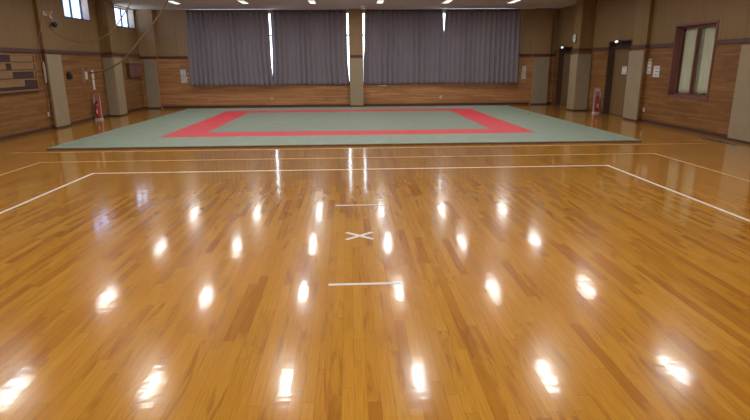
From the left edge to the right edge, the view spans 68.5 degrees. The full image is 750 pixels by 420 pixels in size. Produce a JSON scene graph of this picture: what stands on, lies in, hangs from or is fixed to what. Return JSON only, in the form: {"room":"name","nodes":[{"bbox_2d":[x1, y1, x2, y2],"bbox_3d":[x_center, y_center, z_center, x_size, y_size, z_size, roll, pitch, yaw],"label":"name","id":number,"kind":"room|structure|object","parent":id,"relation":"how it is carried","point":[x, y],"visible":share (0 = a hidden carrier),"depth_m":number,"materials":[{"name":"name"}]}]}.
{"room":"martial arts hall","nodes":[
{"label":"martial arts hall","id":0,"kind":"room"},
{"bbox_2d":[0,0,144,136],"bbox_3d":[-9.654,-3.022,10.772,0.660,4.200,28.250,-1,15,-2],"label":"wall","id":1,"kind":"structure","parent":0,"point":[20,20],"depth_m":17.82,"materials":[{"name":"brown wood"}]},
{"bbox_2d":[0,53,40,94],"bbox_3d":[-9.842,-3.710,14.920,0.070,1.075,2.510,-1,15,-2],"label":"board","id":2,"kind":"object","parent":1,"relation":"attached to","point":[31,83],"visible":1,"depth_m":15.34,"materials":[{"name":"brown wood"}]},
{"bbox_2d":[42,11,56,26],"bbox_3d":[-9.779,-5.752,16.627,0.220,0.445,0.445,-1,15,-2],"label":"security camera","id":3,"kind":"object","parent":1,"relation":"attached to","point":[54,24],"visible":1,"depth_m":16.57,"materials":[{"name":"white plastic"}]},
{"bbox_2d":[44,54,70,128],"bbox_3d":[-9.842,-3.680,17.118,0.060,2.220,0.860,-1,15,-2],"label":"pad","id":4,"kind":"object","parent":1,"relation":"attached to","point":[53,62],"visible":1,"depth_m":17.04,"materials":[{"name":"fabric"}]},
{"bbox_2d":[0,47,139,56],"bbox_3d":[-9.488,-3.224,10.726,0.395,0.110,28.250,-1,15,-2],"label":"trim","id":5,"kind":"structure","parent":1,"relation":"attached to","point":[2,49],"depth_m":17.29,"materials":[{"name":"wood"}]},
{"bbox_2d":[0,107,144,140],"bbox_3d":[-9.474,-1.008,11.190,0.380,0.090,28.010,-1,15,-2],"label":"baseboard","id":6,"kind":"structure","parent":1,"relation":"attached to","point":[141,108],"depth_m":16.60,"materials":[{"name":"brown wood"}]},
{"bbox_2d":[63,0,90,20],"bbox_3d":[-10.235,-6.849,18.631,0.305,0.765,1.880,-1,15,-2],"label":"window","id":7,"kind":"structure","parent":1,"relation":"in","point":[83,4],"depth_m":19.45,"materials":[{"name":"white glass"}]},
{"bbox_2d":[102,58,118,116],"bbox_3d":[-9.958,-4.621,20.783,0.360,2.160,0.070,-1,15,-2],"label":"pad","id":8,"kind":"object","parent":1,"relation":"attached to","point":[107,62],"visible":1,"depth_m":20.75,"materials":[{"name":"fabric"}]},
{"bbox_2d":[112,58,127,115],"bbox_3d":[-9.774,-4.711,21.120,0.060,2.160,0.730,-1,15,-2],"label":"pad","id":9,"kind":"object","parent":1,"relation":"attached to","point":[118,73],"visible":1,"depth_m":21.05,"materials":[{"name":"fabric"}]},
{"bbox_2d":[114,7,135,28],"bbox_3d":[-10.430,-7.909,22.670,0.305,0.785,2.040,-1,15,-2],"label":"window","id":10,"kind":"structure","parent":1,"relation":"in","point":[129,13],"depth_m":23.56,"materials":[{"name":"glass"}]},
{"bbox_2d":[125,62,141,77],"bbox_3d":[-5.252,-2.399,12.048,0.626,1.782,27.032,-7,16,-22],"label":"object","id":11,"kind":"structure","parent":1,"relation":"attached to","point":[133,69],"depth_m":23.13,"materials":[{"name":"red"}]},
{"bbox_2d":[109,0,576,9],"bbox_3d":[0.037,-5.296,10.690,20.100,0.100,28.750,-1,15,-2],"label":"ceiling","id":12,"kind":"structure","parent":0,"point":[136,4],"depth_m":22.30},
{"bbox_2d":[49,0,132,42],"bbox_3d":[-7.786,-5.601,15.480,4.818,1.678,0.298,9,17,31],"label":"rope","id":13,"kind":"object","parent":12,"relation":"hanging from","point":[131,0],"visible":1,"depth_m":15.77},
{"bbox_2d":[90,0,168,73],"bbox_3d":[-7.573,-5.599,17.249,6.512,2.617,0.306,12,19,40],"label":"rope","id":14,"kind":"object","parent":12,"relation":"hanging from","point":[155,20],"visible":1,"depth_m":17.39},
{"bbox_2d":[134,8,557,107],"bbox_3d":[-1.030,-6.814,24.828,19.250,4.200,0.570,-1,15,-2],"label":"wall","id":15,"kind":"structure","parent":0,"point":[167,36],"depth_m":24.96,"materials":[{"name":"brown wood"}]},
{"bbox_2d":[143,60,160,108],"bbox_3d":[-9.895,-5.559,24.457,0.560,2.090,0.060,-1,15,-2],"label":"pad","id":16,"kind":"object","parent":15,"relation":"attached to","point":[150,66],"visible":1,"depth_m":24.42,"materials":[{"name":"fabric"}]},
{"bbox_2d":[185,10,273,86],"bbox_3d":[-6.377,-7.082,24.223,3.681,3.217,0.163,-1,15,-2],"label":"curtain","id":17,"kind":"object","parent":15,"relation":"hanging from","point":[226,47],"visible":1,"depth_m":24.19,"materials":[{"name":"grey fabric"}]},
{"bbox_2d":[271,10,349,84],"bbox_3d":[-2.901,-7.185,24.517,3.498,3.217,0.163,-1,15,-2],"label":"curtain","id":18,"kind":"object","parent":15,"relation":"hanging from","point":[309,47],"visible":1,"depth_m":24.50,"materials":[{"name":"grey fabric"}]},
{"bbox_2d":[139,54,554,58],"bbox_3d":[-1.048,-6.872,24.638,18.600,0.110,0.305,-1,15,-2],"label":"trim","id":19,"kind":"structure","parent":15,"relation":"attached to","point":[350,56],"depth_m":24.43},
{"bbox_2d":[145,102,550,108],"bbox_3d":[-1.033,-4.787,25.199,18.560,0.090,0.290,-1,15,-2],"label":"baseboard","id":20,"kind":"structure","parent":15,"relation":"attached to","point":[317,105],"depth_m":25.28,"materials":[{"name":"brown wood"}]},
{"bbox_2d":[350,59,363,106],"bbox_3d":[-0.823,-5.722,24.801,0.600,2.100,0.060,-1,15,-2],"label":"pad","id":21,"kind":"object","parent":15,"relation":"attached to","point":[356,65],"visible":1,"depth_m":24.78,"materials":[{"name":"fabric"}]},
{"bbox_2d":[363,10,443,84],"bbox_3d":[1.304,-7.265,24.702,3.620,3.217,0.152,-1,15,-2],"label":"curtain","id":22,"kind":"object","parent":15,"relation":"hanging from","point":[401,46],"visible":1,"depth_m":24.69,"materials":[{"name":"grey fabric"}]},
{"bbox_2d":[442,9,520,83],"bbox_3d":[4.757,-7.291,24.709,3.459,3.212,0.148,-1,15,-2],"label":"curtain","id":23,"kind":"object","parent":15,"relation":"hanging from","point":[481,46],"visible":1,"depth_m":24.68,"materials":[{"name":"grey fabric"}]},
{"bbox_2d":[531,58,549,104],"bbox_3d":[7.565,-5.888,25.214,0.720,2.090,0.060,-1,15,-2],"label":"pad","id":24,"kind":"object","parent":15,"relation":"attached to","point":[541,65],"visible":1,"depth_m":25.19,"materials":[{"name":"fabric"}]},
{"bbox_2d":[0,104,749,419],"bbox_3d":[0.068,-1.140,11.792,20.100,0.100,28.750,-1,15,-2],"label":"floor","id":25,"kind":"structure","parent":0,"point":[569,290],"depth_m":4.92,"materials":[{"name":"wood"}]},
{"bbox_2d":[46,138,118,149],"bbox_3d":[-7.100,-1.627,13.533,0.998,0.049,1.728,-1,15,-2],"label":"mat","id":26,"kind":"object","parent":25,"relation":"on","point":[83,143],"visible":0.95,"depth_m":13.25,"materials":[{"name":"plastic"}]},
{"bbox_2d":[92,93,103,119],"bbox_3d":[-9.925,-3.702,19.718,0.238,0.930,0.200,-1,15,-2],"label":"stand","id":27,"kind":"object","parent":25,"relation":"on","point":[96,96],"visible":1,"depth_m":19.69,"materials":[{"name":"white metal"}]},
{"bbox_2d":[91,137,158,149],"bbox_3d":[-6.101,-1.646,13.576,0.998,0.049,1.728,-1,15,-2],"label":"mat","id":28,"kind":"object","parent":25,"relation":"on","point":[121,143],"visible":0.94,"depth_m":13.33,"materials":[{"name":"plastic"}]},
{"bbox_2d":[85,133,169,137],"bbox_3d":[-6.665,-1.992,14.894,1.998,0.049,1.043,-1,15,-2],"label":"mat","id":29,"kind":"object","parent":25,"relation":"on","point":[104,135],"visible":0.78,"depth_m":14.87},
{"bbox_2d":[99,128,182,133],"bbox_3d":[-6.714,-2.259,15.903,1.998,0.049,1.043,-1,15,-2],"label":"mat","id":30,"kind":"object","parent":25,"relation":"on","point":[114,130],"visible":0.77,"depth_m":15.81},
{"bbox_2d":[117,125,189,128],"bbox_3d":[-6.763,-2.526,16.912,1.998,0.049,1.043,-1,15,-2],"label":"mat","id":31,"kind":"object","parent":25,"relation":"on","point":[128,126],"visible":0.81,"depth_m":16.95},
{"bbox_2d":[135,137,196,148],"bbox_3d":[-5.102,-1.665,13.619,0.998,0.049,1.728,-1,15,-2],"label":"mat","id":32,"kind":"object","parent":25,"relation":"on","point":[161,142],"visible":0.97,"depth_m":13.31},
{"bbox_2d":[132,121,200,124],"bbox_3d":[-6.811,-2.793,17.921,1.998,0.049,1.043,-1,15,-2],"label":"mat","id":33,"kind":"object","parent":25,"relation":"on","point":[191,122],"visible":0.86,"depth_m":17.88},
{"bbox_2d":[142,118,207,121],"bbox_3d":[-6.860,-3.061,18.930,1.998,0.049,1.043,-1,15,-2],"label":"mat","id":34,"kind":"object","parent":25,"relation":"on","point":[201,119],"visible":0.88,"depth_m":18.84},
{"bbox_2d":[153,116,212,118],"bbox_3d":[-6.909,-3.328,19.939,1.998,0.049,1.043,-1,15,-2],"label":"mat","id":35,"kind":"object","parent":25,"relation":"on","point":[160,117],"visible":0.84,"depth_m":19.89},
{"bbox_2d":[164,113,220,115],"bbox_3d":[-6.958,-3.595,20.948,1.998,0.049,1.043,-1,15,-2],"label":"mat","id":36,"kind":"object","parent":25,"relation":"on","point":[205,114],"visible":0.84,"depth_m":21.00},
{"bbox_2d":[172,126,219,132],"bbox_3d":[-5.226,-2.343,16.178,0.998,0.049,1.628,-1,15,-2],"label":"mat","id":37,"kind":"object","parent":25,"relation":"on","point":[194,129],"visible":0.84,"depth_m":16.13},
{"bbox_2d":[171,111,225,113],"bbox_3d":[-7.007,-3.863,21.958,1.998,0.049,1.043,-1,15,-2],"label":"mat","id":38,"kind":"object","parent":25,"relation":"on","point":[191,112],"visible":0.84,"depth_m":21.93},
{"bbox_2d":[162,132,242,136],"bbox_3d":[-4.666,-2.020,14.945,1.998,0.049,0.968,-1,15,-2],"label":"mat","id":39,"kind":"object","parent":25,"relation":"on","point":[209,134],"visible":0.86,"depth_m":14.94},
{"bbox_2d":[179,136,236,148],"bbox_3d":[-4.103,-1.684,13.663,0.998,0.049,1.728,-1,15,-2],"label":"mat","id":40,"kind":"object","parent":25,"relation":"on","point":[199,142],"visible":0.94,"depth_m":13.41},
{"bbox_2d":[188,121,229,126],"bbox_3d":[-5.302,-2.760,17.752,0.998,0.049,1.628,-1,15,-2],"label":"mat","id":41,"kind":"object","parent":25,"relation":"on","point":[202,123],"visible":0.78,"depth_m":17.76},
{"bbox_2d":[203,116,239,120],"bbox_3d":[-5.378,-3.177,19.326,0.998,0.049,1.628,-1,15,-2],"label":"mat","id":42,"kind":"object","parent":25,"relation":"on","point":[211,118],"visible":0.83,"depth_m":19.37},
{"bbox_2d":[213,113,246,116],"bbox_3d":[-5.454,-3.594,20.900,0.998,0.049,1.628,-1,15,-2],"label":"mat","id":43,"kind":"object","parent":25,"relation":"on","point":[221,114],"visible":0.77,"depth_m":20.91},
{"bbox_2d":[229,108,256,110],"bbox_3d":[-5.569,-4.224,23.280,0.998,0.049,1.558,-1,15,-2],"label":"mat","id":44,"kind":"object","parent":25,"relation":"on","point":[234,109],"visible":0.7,"depth_m":23.24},
{"bbox_2d":[207,127,283,132],"bbox_3d":[-3.715,-2.301,15.981,1.998,0.049,1.084,-1,15,-2],"label":"mat","id":45,"kind":"object","parent":25,"relation":"on","point":[270,129],"visible":0.8,"depth_m":16.00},
{"bbox_2d":[222,136,273,147],"bbox_3d":[-3.104,-1.702,13.706,0.998,0.049,1.728,-1,15,-2],"label":"mat","id":46,"kind":"object","parent":25,"relation":"on","point":[239,141],"visible":0.97,"depth_m":13.38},
{"bbox_2d":[224,111,274,112],"bbox_3d":[-5.013,-3.923,22.129,1.998,0.049,0.868,-1,15,-2],"label":"mat","id":47,"kind":"object","parent":25,"relation":"on","point":[226,111],"visible":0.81,"depth_m":22.16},
{"bbox_2d":[218,124,286,127],"bbox_3d":[-3.765,-2.579,17.030,1.998,0.049,1.084,-1,15,-2],"label":"mat","id":48,"kind":"object","parent":25,"relation":"on","point":[224,125],"visible":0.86,"depth_m":17.04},
{"bbox_2d":[226,120,290,123],"bbox_3d":[-3.816,-2.857,18.079,1.998,0.049,1.084,-1,15,-2],"label":"mat","id":49,"kind":"object","parent":25,"relation":"on","point":[265,121],"visible":0.83,"depth_m":18.00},
{"bbox_2d":[232,117,293,120],"bbox_3d":[-3.867,-3.135,19.129,1.998,0.049,1.084,-1,15,-2],"label":"mat","id":50,"kind":"object","parent":25,"relation":"on","point":[268,118],"visible":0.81,"depth_m":19.01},
{"bbox_2d":[238,115,295,117],"bbox_3d":[-3.918,-3.413,20.178,1.998,0.049,1.084,-1,15,-2],"label":"mat","id":51,"kind":"object","parent":25,"relation":"on","point":[242,116],"visible":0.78,"depth_m":20.06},
{"bbox_2d":[244,112,298,114],"bbox_3d":[-3.969,-3.691,21.227,1.998,0.049,1.084,-1,15,-2],"label":"mat","id":52,"kind":"object","parent":25,"relation":"on","point":[261,113],"visible":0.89,"depth_m":21.22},
{"bbox_2d":[238,131,314,135],"bbox_3d":[-2.668,-2.057,15.031,1.998,0.049,0.968,-1,15,-2],"label":"mat","id":53,"kind":"object","parent":25,"relation":"on","point":[289,133],"visible":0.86,"depth_m":15.03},
{"bbox_2d":[265,135,312,146],"bbox_3d":[-2.105,-1.721,13.749,0.998,0.049,1.728,-1,15,-2],"label":"mat","id":54,"kind":"object","parent":25,"relation":"on","point":[276,141],"visible":0.92,"depth_m":13.48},
{"bbox_2d":[275,110,324,111],"bbox_3d":[-3.015,-3.960,22.215,1.998,0.049,0.868,-1,15,-2],"label":"mat","id":55,"kind":"object","parent":25,"relation":"on","point":[282,110],"visible":0.64,"depth_m":22.12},
{"bbox_2d":[280,127,349,131],"bbox_3d":[-1.717,-2.339,16.067,1.998,0.049,1.084,-1,15,-2],"label":"mat","id":56,"kind":"object","parent":25,"relation":"on","point":[285,129],"visible":0.72,"depth_m":15.98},
{"bbox_2d":[285,123,349,126],"bbox_3d":[-1.768,-2.617,17.117,1.998,0.049,1.084,-1,15,-2],"label":"mat","id":57,"kind":"object","parent":25,"relation":"on","point":[291,124],"visible":0.78,"depth_m":17.02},
{"bbox_2d":[288,120,349,123],"bbox_3d":[-1.819,-2.895,18.166,1.998,0.049,1.084,-1,15,-2],"label":"mat","id":58,"kind":"object","parent":25,"relation":"on","point":[291,121],"visible":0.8,"depth_m":18.14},
{"bbox_2d":[292,117,349,119],"bbox_3d":[-1.869,-3.173,19.215,1.998,0.049,1.084,-1,15,-2],"label":"mat","id":59,"kind":"object","parent":25,"relation":"on","point":[294,118],"visible":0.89,"depth_m":19.14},
{"bbox_2d":[295,114,349,116],"bbox_3d":[-1.920,-3.451,20.265,1.998,0.049,1.084,-1,15,-2],"label":"mat","id":60,"kind":"object","parent":25,"relation":"on","point":[298,115],"visible":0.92,"depth_m":20.25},
{"bbox_2d":[297,112,349,114],"bbox_3d":[-1.971,-3.729,21.314,1.998,0.049,1.084,-1,15,-2],"label":"mat","id":61,"kind":"object","parent":25,"relation":"on","point":[299,112],"visible":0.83,"depth_m":21.16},
{"bbox_2d":[308,135,350,146],"bbox_3d":[-1.107,-1.740,13.793,0.998,0.049,1.728,-1,15,-2],"label":"mat","id":62,"kind":"object","parent":25,"relation":"on","point":[316,140],"visible":1,"depth_m":13.59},
{"bbox_2d":[326,107,349,109],"bbox_3d":[-1.574,-4.299,23.453,0.998,0.049,1.558,-1,15,-2],"label":"mat","id":63,"kind":"object","parent":25,"relation":"on","point":[327,108],"visible":0.69,"depth_m":23.40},
{"bbox_2d":[325,110,374,111],"bbox_3d":[-1.018,-3.998,22.302,1.998,0.049,0.868,-1,15,-2],"label":"mat","id":64,"kind":"object","parent":25,"relation":"on","point":[325,110],"visible":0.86,"depth_m":22.30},
{"bbox_2d":[313,130,387,134],"bbox_3d":[-0.670,-2.095,15.118,1.998,0.049,0.968,-1,15,-2],"label":"mat","id":65,"kind":"object","parent":25,"relation":"on","point":[368,132],"visible":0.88,"depth_m":15.12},
{"bbox_2d":[346,232,374,239],"bbox_3d":[-0.174,0.290,6.210,0.332,0.003,0.300,-1,15,-2],"label":"cross mark","id":66,"kind":"object","parent":25,"relation":"on","point":[356,235],"visible":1,"depth_m":6.21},
{"bbox_2d":[328,282,400,285],"bbox_3d":[-0.091,0.650,4.851,0.635,0.001,0.045,-1,15,-2],"label":"start line","id":67,"kind":"object","parent":25,"relation":"on","point":[375,283],"visible":1,"depth_m":4.85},
{"bbox_2d":[351,134,392,145],"bbox_3d":[-0.108,-1.759,13.836,0.998,0.049,1.728,-1,15,-2],"label":"mat","id":68,"kind":"object","parent":25,"relation":"on","point":[356,140],"visible":0.97,"depth_m":13.55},
{"bbox_2d":[38,143,705,152],"bbox_3d":[-0.176,-1.423,12.669,16.000,0.001,0.050,-1,15,-2],"label":"boundary line","id":69,"kind":"object","parent":25,"relation":"on","point":[685,143],"visible":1,"depth_m":12.65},
{"bbox_2d":[0,165,749,221],"bbox_3d":[-0.169,0.287,6.222,9.510,0.001,8.145,-1,15,-2],"label":"boundary line","id":70,"kind":"object","parent":25,"relation":"on","point":[581,165],"visible":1,"depth_m":9.74,"materials":[{"name":"paint"}]},
{"bbox_2d":[0,153,749,181],"bbox_3d":[-0.170,0.284,6.232,12.710,0.001,10.705,-1,15,-2],"label":"boundary line","id":71,"kind":"object","parent":25,"relation":"on","point":[630,153],"visible":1,"depth_m":11.27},
{"bbox_2d":[350,111,401,113],"bbox_3d":[0.027,-3.767,21.401,1.998,0.049,1.084,-1,15,-2],"label":"mat","id":72,"kind":"object","parent":25,"relation":"on","point":[352,112],"visible":0.8,"depth_m":21.37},
{"bbox_2d":[350,113,404,116],"bbox_3d":[0.078,-3.489,20.351,1.998,0.049,1.084,-1,15,-2],"label":"mat","id":73,"kind":"object","parent":25,"relation":"on","point":[387,114],"visible":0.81,"depth_m":20.44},
{"bbox_2d":[350,116,407,118],"bbox_3d":[0.129,-3.211,19.302,1.998,0.049,1.084,-1,15,-2],"label":"mat","id":74,"kind":"object","parent":25,"relation":"on","point":[355,117],"visible":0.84,"depth_m":19.34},
{"bbox_2d":[350,119,411,122],"bbox_3d":[0.179,-2.933,18.253,1.998,0.049,1.084,-1,15,-2],"label":"mat","id":75,"kind":"object","parent":25,"relation":"on","point":[351,120],"visible":0.84,"depth_m":18.29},
{"bbox_2d":[350,122,415,126],"bbox_3d":[0.230,-2.655,17.203,1.998,0.049,1.084,-1,15,-2],"label":"mat","id":76,"kind":"object","parent":25,"relation":"on","point":[375,123],"visible":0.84,"depth_m":17.15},
{"bbox_2d":[350,126,419,130],"bbox_3d":[0.281,-2.377,16.154,1.998,0.049,1.084,-1,15,-2],"label":"mat","id":77,"kind":"object","parent":25,"relation":"on","point":[352,128],"visible":0.78,"depth_m":16.09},
{"bbox_2d":[374,109,424,110],"bbox_3d":[0.980,-4.036,22.389,1.998,0.049,0.868,-1,15,-2],"label":"mat","id":78,"kind":"object","parent":25,"relation":"on","point":[374,109],"visible":0.8,"depth_m":22.26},
{"bbox_2d":[395,106,420,108],"bbox_3d":[1.423,-4.356,23.584,0.998,0.049,1.558,-1,15,-2],"label":"mat","id":79,"kind":"object","parent":25,"relation":"on","point":[397,107],"visible":0.8,"depth_m":23.66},
{"bbox_2d":[388,134,434,145],"bbox_3d":[0.891,-1.778,13.879,0.998,0.049,1.728,-1,15,-2],"label":"mat","id":80,"kind":"object","parent":25,"relation":"on","point":[397,139],"visible":0.86,"depth_m":13.67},
{"bbox_2d":[386,129,461,133],"bbox_3d":[1.328,-2.132,15.205,1.998,0.049,0.968,-1,15,-2],"label":"mat","id":81,"kind":"object","parent":25,"relation":"on","point":[448,131],"visible":0.8,"depth_m":15.22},
{"bbox_2d":[401,110,453,112],"bbox_3d":[2.025,-3.804,21.487,1.998,0.049,1.084,-1,15,-2],"label":"mat","id":82,"kind":"object","parent":25,"relation":"on","point":[442,111],"visible":0.72,"depth_m":21.55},
{"bbox_2d":[403,113,458,115],"bbox_3d":[2.076,-3.526,20.438,1.998,0.049,1.084,-1,15,-2],"label":"mat","id":83,"kind":"object","parent":25,"relation":"on","point":[405,114],"visible":0.81,"depth_m":20.37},
{"bbox_2d":[418,106,445,108],"bbox_3d":[2.422,-4.375,23.627,0.998,0.049,1.558,-1,15,-2],"label":"mat","id":84,"kind":"object","parent":25,"relation":"on","point":[421,107],"visible":0.69,"depth_m":23.57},
{"bbox_2d":[406,115,464,118],"bbox_3d":[2.126,-3.248,19.389,1.998,0.049,1.084,-1,15,-2],"label":"mat","id":85,"kind":"object","parent":25,"relation":"on","point":[443,116],"visible":0.73,"depth_m":19.26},
{"bbox_2d":[409,118,471,121],"bbox_3d":[2.177,-2.970,18.339,1.998,0.049,1.084,-1,15,-2],"label":"mat","id":86,"kind":"object","parent":25,"relation":"on","point":[436,119],"visible":0.81,"depth_m":18.23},
{"bbox_2d":[413,121,480,125],"bbox_3d":[2.228,-2.692,17.290,1.998,0.049,1.084,-1,15,-2],"label":"mat","id":87,"kind":"object","parent":25,"relation":"on","point":[459,122],"visible":0.72,"depth_m":17.26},
{"bbox_2d":[423,108,472,110],"bbox_3d":[2.978,-4.073,22.475,1.998,0.049,0.868,-1,15,-2],"label":"mat","id":88,"kind":"object","parent":25,"relation":"on","point":[466,108],"visible":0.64,"depth_m":22.47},
{"bbox_2d":[426,134,476,144],"bbox_3d":[1.890,-1.796,13.923,0.998,0.049,1.728,-1,15,-2],"label":"mat","id":89,"kind":"object","parent":25,"relation":"on","point":[439,139],"visible":0.97,"depth_m":13.63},
{"bbox_2d":[417,125,488,129],"bbox_3d":[2.279,-2.414,16.241,1.998,0.049,1.084,-1,15,-2],"label":"mat","id":90,"kind":"object","parent":25,"relation":"on","point":[433,127],"visible":0.73,"depth_m":16.19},
{"bbox_2d":[450,110,483,113],"bbox_3d":[3.536,-3.763,21.290,0.998,0.049,1.628,-1,15,-2],"label":"mat","id":91,"kind":"object","parent":25,"relation":"on","point":[454,111],"visible":0.69,"depth_m":21.10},
{"bbox_2d":[459,114,494,117],"bbox_3d":[3.612,-3.346,19.716,0.998,0.049,1.628,-1,15,-2],"label":"mat","id":92,"kind":"object","parent":25,"relation":"on","point":[463,115],"visible":0.64,"depth_m":19.49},
{"bbox_2d":[468,118,507,122],"bbox_3d":[3.688,-2.929,18.142,0.998,0.049,1.628,-1,15,-2],"label":"mat","id":93,"kind":"object","parent":25,"relation":"on","point":[477,120],"visible":0.81,"depth_m":18.07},
{"bbox_2d":[464,133,518,143],"bbox_3d":[2.889,-1.815,13.966,0.998,0.049,1.728,-1,15,-2],"label":"mat","id":94,"kind":"object","parent":25,"relation":"on","point":[480,138],"visible":0.88,"depth_m":13.75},
{"bbox_2d":[456,129,535,133],"bbox_3d":[3.325,-2.170,15.291,1.998,0.049,0.968,-1,15,-2],"label":"mat","id":95,"kind":"object","parent":25,"relation":"on","point":[463,131],"visible":0.77,"depth_m":15.21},
{"bbox_2d":[470,108,522,109],"bbox_3d":[4.980,-4.088,22.477,1.998,0.049,1.043,-1,15,-2],"label":"mat","id":96,"kind":"object","parent":25,"relation":"on","point":[470,108],"visible":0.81,"depth_m":22.56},
{"bbox_2d":[485,105,515,107],"bbox_3d":[5.418,-4.431,23.757,0.998,0.049,1.558,-1,15,-2],"label":"mat","id":97,"kind":"object","parent":25,"relation":"on","point":[491,106],"visible":0.81,"depth_m":23.84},
{"bbox_2d":[478,123,524,128],"bbox_3d":[3.764,-2.512,16.568,0.998,0.049,1.628,-1,15,-2],"label":"mat","id":98,"kind":"object","parent":25,"relation":"on","point":[488,125],"visible":0.83,"depth_m":16.36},
{"bbox_2d":[476,110,530,112],"bbox_3d":[5.029,-3.821,21.468,1.998,0.049,1.043,-1,15,-2],"label":"mat","id":99,"kind":"object","parent":25,"relation":"on","point":[481,111],"visible":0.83,"depth_m":21.42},
{"bbox_2d":[484,112,542,114],"bbox_3d":[5.077,-3.554,20.459,1.998,0.049,1.043,-1,15,-2],"label":"mat","id":100,"kind":"object","parent":25,"relation":"on","point":[503,113],"visible":0.75,"depth_m":20.47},
{"bbox_2d":[489,115,549,117],"bbox_3d":[5.126,-3.287,19.450,1.998,0.049,1.043,-1,15,-2],"label":"mat","id":101,"kind":"object","parent":25,"relation":"on","point":[495,116],"visible":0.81,"depth_m":19.36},
{"bbox_2d":[500,133,559,143],"bbox_3d":[3.888,-1.834,14.009,0.998,0.049,1.728,-1,15,-2],"label":"mat","id":102,"kind":"object","parent":25,"relation":"on","point":[522,138],"visible":0.97,"depth_m":13.71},
{"bbox_2d":[498,117,561,120],"bbox_3d":[5.175,-3.019,18.441,1.998,0.049,1.043,-1,15,-2],"label":"mat","id":103,"kind":"object","parent":25,"relation":"on","point":[534,118],"visible":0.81,"depth_m":18.33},
{"bbox_2d":[506,120,576,123],"bbox_3d":[5.224,-2.752,17.432,1.998,0.049,1.043,-1,15,-2],"label":"mat","id":104,"kind":"object","parent":25,"relation":"on","point":[545,121],"visible":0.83,"depth_m":17.37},
{"bbox_2d":[514,124,588,127],"bbox_3d":[5.273,-2.485,16.423,1.998,0.049,1.043,-1,15,-2],"label":"mat","id":105,"kind":"object","parent":25,"relation":"on","point":[519,125],"visible":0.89,"depth_m":16.44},
{"bbox_2d":[525,127,607,132],"bbox_3d":[5.322,-2.217,15.414,1.998,0.049,1.043,-1,15,-2],"label":"mat","id":106,"kind":"object","parent":25,"relation":"on","point":[583,129],"visible":0.77,"depth_m":15.38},
{"bbox_2d":[539,132,600,142],"bbox_3d":[4.887,-1.853,14.053,0.998,0.049,1.728,-1,15,-2],"label":"mat","id":107,"kind":"object","parent":25,"relation":"on","point":[563,137],"visible":0.88,"depth_m":13.82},
{"bbox_2d":[592,88,600,113],"bbox_3d":[8.362,-4.116,20.772,0.238,0.930,0.200,-1,15,-2],"label":"stand","id":108,"kind":"object","parent":25,"relation":"on","point":[597,91],"visible":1,"depth_m":20.74,"materials":[{"name":"white metal"}]},
{"bbox_2d":[574,132,640,142],"bbox_3d":[5.886,-1.872,14.096,0.998,0.049,1.728,-1,15,-2],"label":"mat","id":109,"kind":"object","parent":25,"relation":"on","point":[604,137],"visible":0.97,"depth_m":13.79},
{"bbox_2d":[552,0,749,134],"bbox_3d":[8.820,-3.370,11.573,0.850,4.200,28.250,-1,15,-2],"label":"wall","id":110,"kind":"structure","parent":0,"point":[595,23],"depth_m":16.69,"materials":[{"name":"brown wood"}]},
{"bbox_2d":[555,46,572,105],"bbox_3d":[8.443,-5.862,24.254,0.312,2.520,1.550,-1,15,-2],"label":"door","id":111,"kind":"structure","parent":110,"relation":"in","point":[564,57],"depth_m":24.76,"materials":[{"name":"brown wood"}]},
{"bbox_2d":[567,54,578,110],"bbox_3d":[7.882,-5.072,21.971,0.060,2.170,0.710,-1,15,-2],"label":"pad","id":112,"kind":"object","parent":110,"relation":"attached to","point":[574,60],"visible":1,"depth_m":21.89,"materials":[{"name":"fabric"}]},
{"bbox_2d":[575,54,591,110],"bbox_3d":[8.172,-4.992,21.665,0.490,2.170,0.070,-1,15,-2],"label":"pad","id":113,"kind":"object","parent":110,"relation":"attached to","point":[584,65],"visible":1,"depth_m":21.62,"materials":[{"name":"fabric"}]},
{"bbox_2d":[602,39,632,115],"bbox_3d":[8.674,-4.633,19.459,0.312,2.600,1.700,-1,15,-2],"label":"door","id":114,"kind":"structure","parent":110,"relation":"in","point":[618,56],"depth_m":19.92,"materials":[{"name":"brown wood"}]},
{"bbox_2d":[623,50,644,121],"bbox_3d":[8.452,-4.054,18.023,0.060,2.220,0.910,-1,15,-2],"label":"pad","id":115,"kind":"object","parent":110,"relation":"attached to","point":[636,58],"visible":1,"depth_m":17.94,"materials":[{"name":"fabric"}]},
{"bbox_2d":[553,102,727,138],"bbox_3d":[8.655,-1.350,11.976,0.520,0.090,28.010,-1,15,-2],"label":"baseboard","id":116,"kind":"structure","parent":110,"relation":"attached to","point":[589,110],"depth_m":15.71,"materials":[{"name":"brown wood"}]},
{"bbox_2d":[555,38,749,52],"bbox_3d":[8.626,-3.603,11.502,0.535,0.110,28.250,-1,15,-2],"label":"trim","id":117,"kind":"structure","parent":110,"relation":"attached to","point":[741,40],"depth_m":16.78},
{"bbox_2d":[666,20,718,100],"bbox_3d":[8.889,-4.112,15.206,0.370,2.030,1.920,-1,15,-2],"label":"window","id":118,"kind":"structure","parent":110,"relation":"in","point":[680,29],"depth_m":15.71,"materials":[{"name":"brown wood"}]},
{"bbox_2d":[678,27,704,93],"bbox_3d":[8.961,-4.242,15.635,0.047,1.880,0.873,-1,15,-2],"label":"window curtain","id":119,"kind":"object","parent":118,"relation":"hanging from","point":[690,36],"visible":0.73,"depth_m":15.72,"materials":[{"name":"fabric"}]},
{"bbox_2d":[696,25,715,94],"bbox_3d":[9.004,-4.014,14.736,0.047,1.860,0.952,-1,15,-2],"label":"window curtain","id":120,"kind":"object","parent":118,"relation":"hanging from","point":[709,36],"visible":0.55,"depth_m":14.95,"materials":[{"name":"fabric"}]},
{"bbox_2d":[727,45,749,143],"bbox_3d":[8.704,-2.684,12.811,0.060,2.240,0.980,-1,15,-2],"label":"pad","id":121,"kind":"object","parent":110,"relation":"attached to","point":[739,125],"visible":1,"depth_m":13.00,"materials":[{"name":"fabric"}]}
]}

